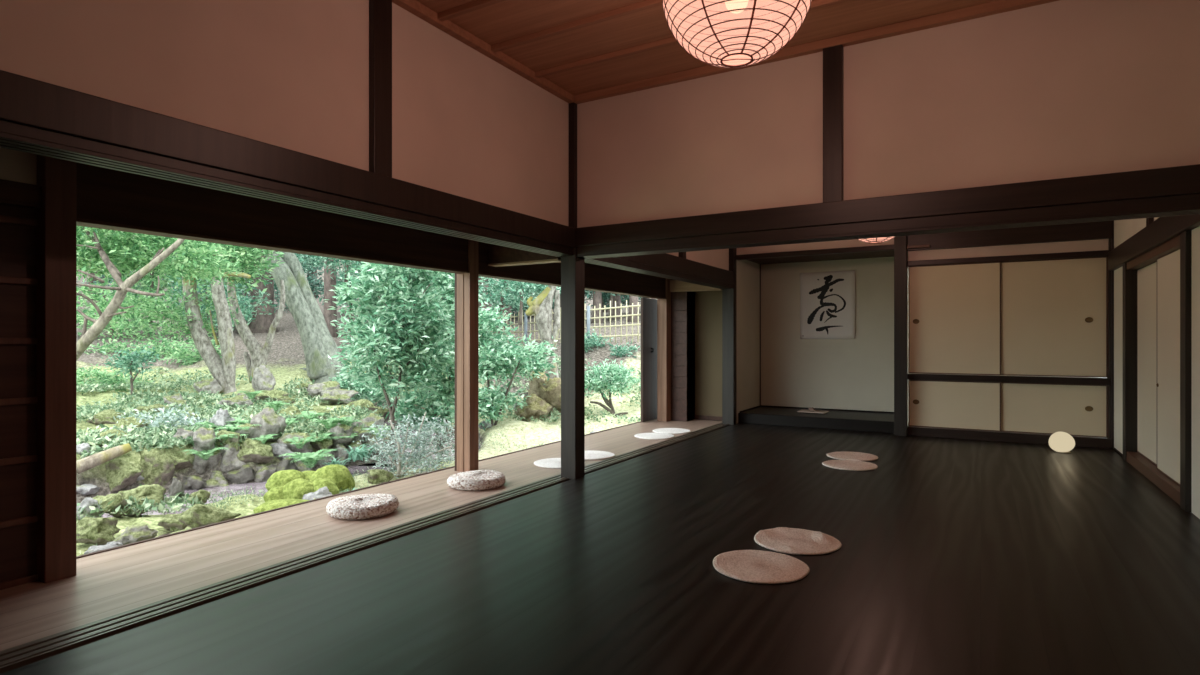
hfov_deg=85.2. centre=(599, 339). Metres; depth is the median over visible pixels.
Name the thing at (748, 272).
wall
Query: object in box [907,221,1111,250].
trim
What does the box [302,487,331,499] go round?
rock
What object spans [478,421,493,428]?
rock
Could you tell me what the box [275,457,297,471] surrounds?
rock
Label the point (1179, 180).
trim
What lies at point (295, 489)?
moss mound
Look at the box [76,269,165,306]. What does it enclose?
tree
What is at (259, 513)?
trim
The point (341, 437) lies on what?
fern
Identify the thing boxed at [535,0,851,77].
trim
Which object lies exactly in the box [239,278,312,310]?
tree
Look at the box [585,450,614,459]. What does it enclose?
mat
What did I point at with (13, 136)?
track
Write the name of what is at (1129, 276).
trim
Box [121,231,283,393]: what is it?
tree
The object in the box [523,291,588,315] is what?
tree
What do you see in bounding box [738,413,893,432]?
trim
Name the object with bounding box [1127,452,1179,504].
trim
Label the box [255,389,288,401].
rock
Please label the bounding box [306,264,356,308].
tree
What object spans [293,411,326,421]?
fern
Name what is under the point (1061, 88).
wall
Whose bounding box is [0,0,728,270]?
wall
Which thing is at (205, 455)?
fern
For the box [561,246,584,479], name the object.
trim
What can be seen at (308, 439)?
fern
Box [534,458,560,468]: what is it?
mat
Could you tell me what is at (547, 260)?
trim
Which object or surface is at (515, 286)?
tree
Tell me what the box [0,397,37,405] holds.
trim
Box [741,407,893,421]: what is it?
floor
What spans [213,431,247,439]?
fern
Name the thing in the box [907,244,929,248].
trim
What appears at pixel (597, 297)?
cedar tree
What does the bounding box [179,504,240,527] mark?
rock
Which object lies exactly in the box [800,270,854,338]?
sheet
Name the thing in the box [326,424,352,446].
rock
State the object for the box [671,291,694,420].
boards
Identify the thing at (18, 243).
boards
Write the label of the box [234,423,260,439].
rock
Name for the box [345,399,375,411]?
rock
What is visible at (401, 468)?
shrub
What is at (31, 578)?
trim
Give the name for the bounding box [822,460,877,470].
mat
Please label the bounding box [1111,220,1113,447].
trim
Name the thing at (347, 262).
tree
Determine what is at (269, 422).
rock
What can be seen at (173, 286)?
tree
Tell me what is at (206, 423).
fern
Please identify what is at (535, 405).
rock
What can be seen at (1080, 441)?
trim
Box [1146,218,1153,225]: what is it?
trim
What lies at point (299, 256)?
tree
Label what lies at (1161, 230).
trim
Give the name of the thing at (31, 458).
trim
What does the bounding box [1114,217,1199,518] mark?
wall
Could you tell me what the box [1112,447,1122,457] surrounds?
baseboard
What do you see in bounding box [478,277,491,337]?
cedar tree
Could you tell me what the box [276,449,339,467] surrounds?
fern
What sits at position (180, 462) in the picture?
rock
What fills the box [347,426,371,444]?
rock
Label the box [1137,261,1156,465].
sliding door
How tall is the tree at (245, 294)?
3.049 m
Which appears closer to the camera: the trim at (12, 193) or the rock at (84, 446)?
the trim at (12, 193)
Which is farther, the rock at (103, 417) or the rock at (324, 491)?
the rock at (103, 417)
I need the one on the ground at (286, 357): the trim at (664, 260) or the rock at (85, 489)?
the rock at (85, 489)
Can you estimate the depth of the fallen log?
7.24 m
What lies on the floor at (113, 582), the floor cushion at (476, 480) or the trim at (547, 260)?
the floor cushion at (476, 480)
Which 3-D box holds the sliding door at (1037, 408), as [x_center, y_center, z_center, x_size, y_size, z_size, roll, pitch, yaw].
[4.784,0.730,6.915,0.945,0.540,0.028,0,0,30]
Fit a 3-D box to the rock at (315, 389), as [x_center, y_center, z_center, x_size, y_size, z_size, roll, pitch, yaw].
[-5.362,1.023,12.796,0.723,0.456,0.551,0,0,-5]
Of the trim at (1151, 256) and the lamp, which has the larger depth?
the lamp
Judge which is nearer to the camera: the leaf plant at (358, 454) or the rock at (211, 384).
the leaf plant at (358, 454)
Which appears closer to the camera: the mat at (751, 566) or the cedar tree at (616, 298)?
the mat at (751, 566)
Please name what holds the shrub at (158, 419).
on the ground at (286, 357)
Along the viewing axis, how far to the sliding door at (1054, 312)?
6.89 m
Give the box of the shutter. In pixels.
[641,298,656,421]
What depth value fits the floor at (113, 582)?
3.44 m
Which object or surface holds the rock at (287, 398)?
on the ground at (286, 357)
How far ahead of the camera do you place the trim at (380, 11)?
3.53 m
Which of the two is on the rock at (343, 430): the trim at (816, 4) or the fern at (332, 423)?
the fern at (332, 423)
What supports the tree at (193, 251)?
on the ground at (286, 357)
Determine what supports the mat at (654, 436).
on the floor at (113, 582)
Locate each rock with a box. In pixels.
[76,443,92,454]
[76,484,99,495]
[76,497,103,519]
[76,516,119,545]
[84,544,117,553]
[85,409,125,424]
[93,493,130,517]
[99,429,131,446]
[105,459,142,491]
[107,541,122,545]
[112,524,158,544]
[116,417,147,430]
[118,484,165,516]
[133,404,170,413]
[140,449,174,486]
[157,514,187,531]
[160,448,193,469]
[163,393,186,406]
[168,477,184,499]
[173,428,193,440]
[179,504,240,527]
[183,475,206,489]
[186,411,198,418]
[189,490,209,504]
[192,427,215,454]
[192,451,221,474]
[193,378,222,393]
[205,471,228,487]
[209,408,234,430]
[216,430,239,450]
[218,395,252,409]
[219,443,245,472]
[227,464,255,483]
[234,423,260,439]
[237,388,255,401]
[237,438,273,463]
[250,407,286,441]
[252,364,275,390]
[254,463,276,481]
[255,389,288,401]
[270,443,293,459]
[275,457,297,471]
[276,432,312,453]
[277,397,294,403]
[278,406,301,418]
[293,458,311,471]
[295,383,308,391]
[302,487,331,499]
[307,381,339,396]
[309,408,330,419]
[310,433,333,451]
[315,450,335,467]
[319,389,358,404]
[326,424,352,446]
[331,443,349,465]
[337,415,357,427]
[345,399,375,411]
[346,440,362,460]
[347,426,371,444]
[354,413,384,427]
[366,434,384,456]
[367,469,393,483]
[372,407,389,418]
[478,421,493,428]
[528,369,560,416]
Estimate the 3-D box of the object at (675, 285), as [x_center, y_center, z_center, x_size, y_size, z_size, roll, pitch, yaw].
[1.286,-0.733,8.743,0.730,0.155,0.100,0,0,30]
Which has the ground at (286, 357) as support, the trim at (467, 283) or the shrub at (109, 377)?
the shrub at (109, 377)
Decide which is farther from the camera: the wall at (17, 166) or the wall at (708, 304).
the wall at (708, 304)
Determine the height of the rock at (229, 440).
0.335 m
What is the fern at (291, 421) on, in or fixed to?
on the ground at (286, 357)
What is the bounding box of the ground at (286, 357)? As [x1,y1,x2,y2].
[76,234,642,555]
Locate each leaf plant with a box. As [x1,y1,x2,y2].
[318,457,352,464]
[338,443,378,461]
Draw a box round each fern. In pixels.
[183,446,228,459]
[195,421,229,427]
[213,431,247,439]
[215,424,258,431]
[230,417,249,423]
[236,390,262,398]
[251,434,277,443]
[261,401,289,410]
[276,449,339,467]
[282,437,315,448]
[285,418,298,424]
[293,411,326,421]
[307,417,352,429]
[309,432,331,442]
[326,416,361,425]
[329,433,357,443]
[360,425,396,437]
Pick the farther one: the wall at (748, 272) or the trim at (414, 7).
the wall at (748, 272)
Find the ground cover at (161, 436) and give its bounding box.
[76,356,640,516]
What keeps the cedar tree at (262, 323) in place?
on the ground at (286, 357)
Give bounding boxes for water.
[102,422,480,517]
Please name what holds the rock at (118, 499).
on the ground at (286, 357)
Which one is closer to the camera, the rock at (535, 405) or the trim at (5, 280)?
the trim at (5, 280)
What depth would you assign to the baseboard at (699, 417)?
8.96 m
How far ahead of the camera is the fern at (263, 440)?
8.72 m
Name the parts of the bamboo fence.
post, rail, rail, rail, rail, post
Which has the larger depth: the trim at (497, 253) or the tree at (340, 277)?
the tree at (340, 277)
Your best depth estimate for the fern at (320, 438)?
9.24 m
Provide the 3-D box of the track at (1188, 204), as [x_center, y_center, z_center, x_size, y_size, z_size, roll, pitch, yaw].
[1.560,-0.699,4.242,3.980,0.082,0.160,0,0,30]
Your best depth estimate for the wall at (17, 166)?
2.94 m
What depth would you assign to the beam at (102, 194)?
3.96 m
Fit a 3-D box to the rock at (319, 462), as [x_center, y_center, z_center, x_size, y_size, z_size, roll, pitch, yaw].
[-3.952,1.728,9.282,0.382,0.389,0.315,0,0,-20]
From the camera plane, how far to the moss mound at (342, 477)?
7.12 m
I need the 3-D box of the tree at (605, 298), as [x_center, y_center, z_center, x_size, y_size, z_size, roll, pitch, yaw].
[0.172,-1.547,27.152,2.928,2.772,3.776,0,0,6]
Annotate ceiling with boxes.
[416,0,997,94]
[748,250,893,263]
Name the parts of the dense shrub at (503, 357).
stem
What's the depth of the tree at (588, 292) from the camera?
23.96 m
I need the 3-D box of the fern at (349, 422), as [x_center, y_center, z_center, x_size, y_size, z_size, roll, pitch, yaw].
[-3.854,1.238,9.794,0.549,0.179,0.552,0,0,-36]
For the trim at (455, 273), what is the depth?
5.49 m
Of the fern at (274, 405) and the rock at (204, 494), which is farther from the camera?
the fern at (274, 405)
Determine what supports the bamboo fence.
on the ground at (286, 357)
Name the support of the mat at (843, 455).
on the floor at (955, 556)
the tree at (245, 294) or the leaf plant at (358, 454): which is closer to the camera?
the leaf plant at (358, 454)
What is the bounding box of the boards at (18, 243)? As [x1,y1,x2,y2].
[0,204,36,582]
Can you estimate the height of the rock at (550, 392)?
1.130 m
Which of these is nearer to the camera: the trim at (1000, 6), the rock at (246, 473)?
the trim at (1000, 6)
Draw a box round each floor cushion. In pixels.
[326,493,398,519]
[447,470,505,490]
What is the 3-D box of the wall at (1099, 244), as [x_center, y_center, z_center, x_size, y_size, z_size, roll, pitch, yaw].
[3.507,-1.425,7.638,3.920,1.050,0.070,0,0,30]
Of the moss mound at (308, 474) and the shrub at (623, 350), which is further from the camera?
the shrub at (623, 350)
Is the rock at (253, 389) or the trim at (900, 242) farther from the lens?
the rock at (253, 389)
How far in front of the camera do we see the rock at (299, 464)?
8.88 m
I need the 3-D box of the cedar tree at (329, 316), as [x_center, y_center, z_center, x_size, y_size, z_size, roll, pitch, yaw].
[-9.621,-7.018,23.329,4.161,14.016,5.316,0,0,-42]
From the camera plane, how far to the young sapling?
11.96 m
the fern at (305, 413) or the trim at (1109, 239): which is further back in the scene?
the fern at (305, 413)
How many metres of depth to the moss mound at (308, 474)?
7.25 m
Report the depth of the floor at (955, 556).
2.94 m
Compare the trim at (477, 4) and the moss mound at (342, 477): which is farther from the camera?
the moss mound at (342, 477)
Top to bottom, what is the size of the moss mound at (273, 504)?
0.151 m
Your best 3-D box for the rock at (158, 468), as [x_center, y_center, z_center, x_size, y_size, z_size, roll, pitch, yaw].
[-5.385,1.560,7.815,0.509,0.512,0.306,0,0,-11]
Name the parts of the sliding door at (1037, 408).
finger pull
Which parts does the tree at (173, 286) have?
stem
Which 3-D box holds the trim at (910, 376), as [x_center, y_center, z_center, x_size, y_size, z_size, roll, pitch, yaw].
[4.401,0.423,7.140,1.875,0.070,0.130,0,0,30]
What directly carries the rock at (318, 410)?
on the ground at (286, 357)
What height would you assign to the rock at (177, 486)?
0.324 m
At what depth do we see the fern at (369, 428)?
9.61 m
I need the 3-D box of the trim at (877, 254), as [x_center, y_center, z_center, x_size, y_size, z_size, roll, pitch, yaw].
[2.935,-1.115,8.597,2.125,0.030,1.090,0,0,30]
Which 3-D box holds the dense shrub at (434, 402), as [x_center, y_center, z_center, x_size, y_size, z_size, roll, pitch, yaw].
[-2.586,0.067,10.248,1.742,3.456,2.684,0,0,-28]
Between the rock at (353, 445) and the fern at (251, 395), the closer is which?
the rock at (353, 445)
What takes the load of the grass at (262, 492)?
on the ground at (286, 357)
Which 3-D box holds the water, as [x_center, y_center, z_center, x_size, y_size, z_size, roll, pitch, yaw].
[-6.610,1.835,7.860,7.171,0.001,14.915,0,0,30]
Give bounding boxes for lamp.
[1049,432,1074,453]
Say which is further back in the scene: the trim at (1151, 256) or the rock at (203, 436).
the rock at (203, 436)
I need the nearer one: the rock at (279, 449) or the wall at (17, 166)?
the wall at (17, 166)
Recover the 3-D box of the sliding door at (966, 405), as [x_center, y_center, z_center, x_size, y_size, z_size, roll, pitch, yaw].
[3.979,0.730,7.355,0.920,0.540,0.028,0,0,30]
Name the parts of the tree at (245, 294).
stem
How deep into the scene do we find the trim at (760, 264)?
9.50 m
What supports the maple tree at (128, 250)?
on the ground at (286, 357)
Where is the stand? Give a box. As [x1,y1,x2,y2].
[797,407,828,413]
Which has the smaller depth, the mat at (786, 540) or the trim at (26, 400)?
the trim at (26, 400)
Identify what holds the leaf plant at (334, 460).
on the grass at (262, 492)
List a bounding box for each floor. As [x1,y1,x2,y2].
[0,419,721,650]
[0,423,1199,674]
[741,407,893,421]
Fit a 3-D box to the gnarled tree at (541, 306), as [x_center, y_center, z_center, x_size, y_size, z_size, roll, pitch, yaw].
[-1.676,-2.021,13.882,5.103,7.400,3.541,0,0,21]
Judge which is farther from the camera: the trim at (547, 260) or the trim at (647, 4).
the trim at (547, 260)
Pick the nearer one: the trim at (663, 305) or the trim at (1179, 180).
the trim at (1179, 180)
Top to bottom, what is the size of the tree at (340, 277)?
2.589 m
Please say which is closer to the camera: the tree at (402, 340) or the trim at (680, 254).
the trim at (680, 254)
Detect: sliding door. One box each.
[908,262,1000,374]
[908,380,1000,431]
[1001,256,1107,377]
[1001,382,1107,437]
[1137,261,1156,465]
[1156,248,1179,485]
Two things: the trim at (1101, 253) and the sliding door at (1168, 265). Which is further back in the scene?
the trim at (1101, 253)
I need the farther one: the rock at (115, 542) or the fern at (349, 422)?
the fern at (349, 422)
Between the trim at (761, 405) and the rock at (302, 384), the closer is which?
the trim at (761, 405)
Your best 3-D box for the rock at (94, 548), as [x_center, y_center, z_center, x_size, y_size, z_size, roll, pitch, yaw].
[-3.571,1.543,4.627,0.275,0.166,0.195,0,0,5]
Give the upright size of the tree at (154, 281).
2.918 m
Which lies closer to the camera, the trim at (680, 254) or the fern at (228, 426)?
the trim at (680, 254)
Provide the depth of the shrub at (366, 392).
13.10 m
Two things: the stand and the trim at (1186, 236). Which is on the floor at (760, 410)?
the stand
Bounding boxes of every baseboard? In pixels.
[695,415,721,420]
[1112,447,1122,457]
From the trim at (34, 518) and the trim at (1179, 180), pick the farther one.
the trim at (1179, 180)
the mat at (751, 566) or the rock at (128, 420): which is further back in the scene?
the rock at (128, 420)
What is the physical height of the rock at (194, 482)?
0.285 m
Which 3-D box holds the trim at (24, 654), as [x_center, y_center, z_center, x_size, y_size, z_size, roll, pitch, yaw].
[-0.918,1.148,4.194,0.157,0.104,10.720,0,0,30]
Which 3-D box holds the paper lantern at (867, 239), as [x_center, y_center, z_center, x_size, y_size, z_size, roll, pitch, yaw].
[2.509,-1.412,5.946,0.574,1.055,0.574,0,0,-42]
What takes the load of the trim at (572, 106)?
attached to the wall at (293, 75)
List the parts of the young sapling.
stem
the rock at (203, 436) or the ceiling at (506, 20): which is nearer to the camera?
the ceiling at (506, 20)
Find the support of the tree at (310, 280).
on the ground at (286, 357)
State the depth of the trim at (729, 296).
8.52 m
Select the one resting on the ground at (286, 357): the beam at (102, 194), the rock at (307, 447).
the rock at (307, 447)
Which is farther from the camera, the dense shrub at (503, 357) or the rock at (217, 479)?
the dense shrub at (503, 357)
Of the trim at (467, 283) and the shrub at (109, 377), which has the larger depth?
the shrub at (109, 377)
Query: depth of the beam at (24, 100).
2.78 m
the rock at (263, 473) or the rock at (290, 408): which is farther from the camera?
the rock at (290, 408)
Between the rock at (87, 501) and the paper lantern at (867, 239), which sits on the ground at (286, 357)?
the rock at (87, 501)
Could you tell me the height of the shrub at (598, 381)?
1.122 m
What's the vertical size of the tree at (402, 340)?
3.598 m
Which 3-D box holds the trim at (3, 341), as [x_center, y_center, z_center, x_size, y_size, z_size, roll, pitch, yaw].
[-3.453,0.005,1.485,0.018,0.030,3.485,0,0,30]
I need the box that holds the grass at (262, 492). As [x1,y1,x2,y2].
[76,402,640,553]
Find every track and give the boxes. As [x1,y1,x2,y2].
[0,120,732,288]
[577,193,1199,258]
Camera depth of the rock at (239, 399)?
11.11 m
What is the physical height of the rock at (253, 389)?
0.346 m
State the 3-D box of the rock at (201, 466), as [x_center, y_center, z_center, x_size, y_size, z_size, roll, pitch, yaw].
[-5.012,1.572,8.304,0.408,0.407,0.320,0,0,-7]
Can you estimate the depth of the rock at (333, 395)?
12.30 m
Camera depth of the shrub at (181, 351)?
18.37 m
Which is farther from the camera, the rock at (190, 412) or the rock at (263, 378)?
the rock at (263, 378)
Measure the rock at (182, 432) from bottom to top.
0.260 m
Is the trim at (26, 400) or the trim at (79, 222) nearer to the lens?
the trim at (26, 400)
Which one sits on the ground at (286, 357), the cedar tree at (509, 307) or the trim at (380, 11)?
the cedar tree at (509, 307)
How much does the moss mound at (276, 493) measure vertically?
0.242 m
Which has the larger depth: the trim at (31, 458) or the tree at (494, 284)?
the tree at (494, 284)
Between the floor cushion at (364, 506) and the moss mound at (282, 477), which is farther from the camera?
the moss mound at (282, 477)
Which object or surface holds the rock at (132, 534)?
on the ground at (286, 357)
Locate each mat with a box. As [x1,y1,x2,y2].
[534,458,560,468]
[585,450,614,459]
[634,433,673,439]
[653,428,690,433]
[713,550,809,583]
[754,527,841,554]
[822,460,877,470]
[826,451,877,460]
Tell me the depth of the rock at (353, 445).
9.54 m
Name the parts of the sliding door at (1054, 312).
finger pull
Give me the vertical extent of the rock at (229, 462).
0.412 m
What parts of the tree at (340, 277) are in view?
stem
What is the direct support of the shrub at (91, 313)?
on the ground at (286, 357)
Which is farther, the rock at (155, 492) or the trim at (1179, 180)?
the rock at (155, 492)
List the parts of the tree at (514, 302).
stem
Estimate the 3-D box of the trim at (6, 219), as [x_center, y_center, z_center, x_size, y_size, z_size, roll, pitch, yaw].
[-3.453,-0.535,1.485,0.018,0.030,3.485,0,0,30]
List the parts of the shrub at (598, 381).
stem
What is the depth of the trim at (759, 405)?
9.07 m
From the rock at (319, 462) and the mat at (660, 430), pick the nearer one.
the mat at (660, 430)
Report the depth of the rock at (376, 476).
7.41 m
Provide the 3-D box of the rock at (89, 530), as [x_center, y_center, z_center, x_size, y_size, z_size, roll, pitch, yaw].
[-3.947,1.493,5.097,0.323,0.224,0.236,0,0,-17]
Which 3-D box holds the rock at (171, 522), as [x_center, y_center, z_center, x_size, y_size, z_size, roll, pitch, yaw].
[-3.508,1.527,5.424,0.296,0.159,0.186,0,0,14]
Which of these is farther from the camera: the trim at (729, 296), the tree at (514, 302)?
the tree at (514, 302)
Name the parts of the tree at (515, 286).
stem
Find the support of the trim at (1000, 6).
attached to the wall at (1061, 88)
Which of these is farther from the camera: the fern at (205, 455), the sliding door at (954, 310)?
the fern at (205, 455)
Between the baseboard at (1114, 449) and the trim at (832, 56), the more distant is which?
the baseboard at (1114, 449)
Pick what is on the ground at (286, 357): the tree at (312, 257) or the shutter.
the tree at (312, 257)
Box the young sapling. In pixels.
[101,345,161,394]
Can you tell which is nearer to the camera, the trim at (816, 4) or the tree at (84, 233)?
the trim at (816, 4)
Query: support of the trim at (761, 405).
attached to the wall at (857, 373)
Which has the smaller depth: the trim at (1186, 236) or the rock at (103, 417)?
the trim at (1186, 236)
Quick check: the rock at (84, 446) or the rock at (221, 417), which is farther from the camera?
the rock at (221, 417)
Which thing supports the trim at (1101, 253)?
attached to the wall at (1099, 244)
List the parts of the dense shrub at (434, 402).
stem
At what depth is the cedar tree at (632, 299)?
22.85 m
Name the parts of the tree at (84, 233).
stem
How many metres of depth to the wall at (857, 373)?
9.03 m
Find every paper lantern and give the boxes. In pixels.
[662,0,811,67]
[857,236,895,243]
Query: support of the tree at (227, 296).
on the ground at (286, 357)
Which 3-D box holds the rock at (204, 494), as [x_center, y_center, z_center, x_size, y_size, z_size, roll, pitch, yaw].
[-4.062,1.606,6.600,0.196,0.188,0.151,0,0,2]
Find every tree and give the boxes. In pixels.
[76,226,244,360]
[76,233,158,299]
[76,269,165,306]
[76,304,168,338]
[83,231,122,300]
[95,252,210,323]
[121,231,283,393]
[160,276,256,332]
[167,251,243,302]
[200,249,284,382]
[207,256,279,322]
[212,296,249,329]
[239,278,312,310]
[248,248,278,332]
[263,249,345,383]
[274,266,323,297]
[294,253,340,337]
[296,254,323,273]
[297,255,363,298]
[301,257,323,297]
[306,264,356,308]
[316,266,360,331]
[325,262,454,469]
[331,259,412,296]
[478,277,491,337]
[478,277,560,324]
[478,281,535,334]
[491,284,531,317]
[502,279,512,327]
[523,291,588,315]
[525,283,559,378]
[585,290,628,315]
[586,291,628,321]
[591,291,602,322]
[607,294,620,319]
[627,296,637,321]
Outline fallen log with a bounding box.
[76,443,131,473]
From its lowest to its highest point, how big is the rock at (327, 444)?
0.401 m
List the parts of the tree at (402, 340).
stem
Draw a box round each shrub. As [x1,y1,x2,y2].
[76,363,154,392]
[84,331,221,366]
[113,404,223,441]
[329,364,402,408]
[353,412,454,477]
[385,270,487,461]
[478,293,558,430]
[585,329,639,357]
[585,359,640,416]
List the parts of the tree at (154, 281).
stem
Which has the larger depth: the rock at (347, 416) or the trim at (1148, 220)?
the rock at (347, 416)
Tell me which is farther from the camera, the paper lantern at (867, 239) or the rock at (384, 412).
the rock at (384, 412)
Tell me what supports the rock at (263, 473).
on the ground at (286, 357)
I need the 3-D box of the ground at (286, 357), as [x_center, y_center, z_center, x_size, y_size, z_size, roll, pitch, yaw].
[-19.236,-5.614,36.733,62.443,15.355,62.067,0,0,30]
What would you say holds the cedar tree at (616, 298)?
on the ground at (286, 357)
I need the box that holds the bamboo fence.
[478,300,640,344]
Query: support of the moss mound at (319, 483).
on the ground at (286, 357)
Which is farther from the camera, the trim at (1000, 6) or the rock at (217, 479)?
the rock at (217, 479)
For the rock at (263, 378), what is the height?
0.681 m
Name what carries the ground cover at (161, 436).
on the ground at (286, 357)
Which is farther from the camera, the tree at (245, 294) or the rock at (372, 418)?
the tree at (245, 294)
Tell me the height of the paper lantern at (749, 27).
0.843 m
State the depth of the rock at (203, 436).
8.25 m
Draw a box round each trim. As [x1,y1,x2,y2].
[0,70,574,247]
[0,179,41,208]
[0,215,37,225]
[0,276,37,284]
[0,338,37,344]
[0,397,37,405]
[0,422,729,673]
[0,455,37,465]
[0,515,37,528]
[0,574,37,589]
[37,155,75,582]
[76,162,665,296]
[76,218,666,298]
[76,421,640,558]
[369,0,391,177]
[392,0,576,103]
[437,0,504,20]
[455,273,456,470]
[457,239,477,471]
[488,259,560,266]
[489,243,560,263]
[491,0,676,52]
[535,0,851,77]
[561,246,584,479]
[569,102,576,227]
[574,0,1058,103]
[575,164,1199,245]
[614,253,733,283]
[657,278,670,421]
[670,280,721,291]
[678,252,685,258]
[722,248,736,424]
[736,244,893,259]
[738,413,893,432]
[740,405,760,412]
[760,264,760,404]
[761,405,893,413]
[823,45,842,202]
[894,236,907,435]
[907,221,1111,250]
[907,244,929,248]
[907,250,1110,265]
[907,373,1110,384]
[907,426,1111,448]
[1108,214,1199,270]
[1108,238,1110,438]
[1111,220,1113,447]
[1123,263,1136,460]
[1127,235,1179,269]
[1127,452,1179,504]
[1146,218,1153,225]
[1180,230,1191,511]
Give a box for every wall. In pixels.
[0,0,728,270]
[0,147,36,184]
[577,0,1199,227]
[695,290,721,416]
[737,237,1107,260]
[737,260,759,422]
[761,257,893,411]
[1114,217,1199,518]
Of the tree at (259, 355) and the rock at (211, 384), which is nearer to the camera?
the rock at (211, 384)
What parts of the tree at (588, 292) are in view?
stem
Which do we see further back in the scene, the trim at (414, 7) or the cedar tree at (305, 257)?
the cedar tree at (305, 257)
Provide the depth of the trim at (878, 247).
8.06 m
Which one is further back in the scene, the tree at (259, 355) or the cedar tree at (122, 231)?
the cedar tree at (122, 231)
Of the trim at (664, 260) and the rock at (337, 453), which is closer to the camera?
the trim at (664, 260)
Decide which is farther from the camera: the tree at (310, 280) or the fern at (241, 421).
the tree at (310, 280)
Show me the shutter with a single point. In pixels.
(648, 305)
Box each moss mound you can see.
[253,499,309,512]
[263,486,284,501]
[265,469,304,490]
[283,478,313,498]
[302,471,315,479]
[310,464,354,491]
[313,478,338,494]
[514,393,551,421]
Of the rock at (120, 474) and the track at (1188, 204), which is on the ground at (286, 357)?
the rock at (120, 474)
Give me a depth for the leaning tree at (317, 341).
15.66 m
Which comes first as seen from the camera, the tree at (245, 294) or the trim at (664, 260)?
the trim at (664, 260)
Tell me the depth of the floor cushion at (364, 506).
4.06 m
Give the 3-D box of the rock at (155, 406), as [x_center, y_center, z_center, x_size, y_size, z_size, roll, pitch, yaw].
[-7.086,1.119,10.274,0.530,0.229,0.407,0,0,-13]
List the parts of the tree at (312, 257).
stem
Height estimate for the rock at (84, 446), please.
0.175 m

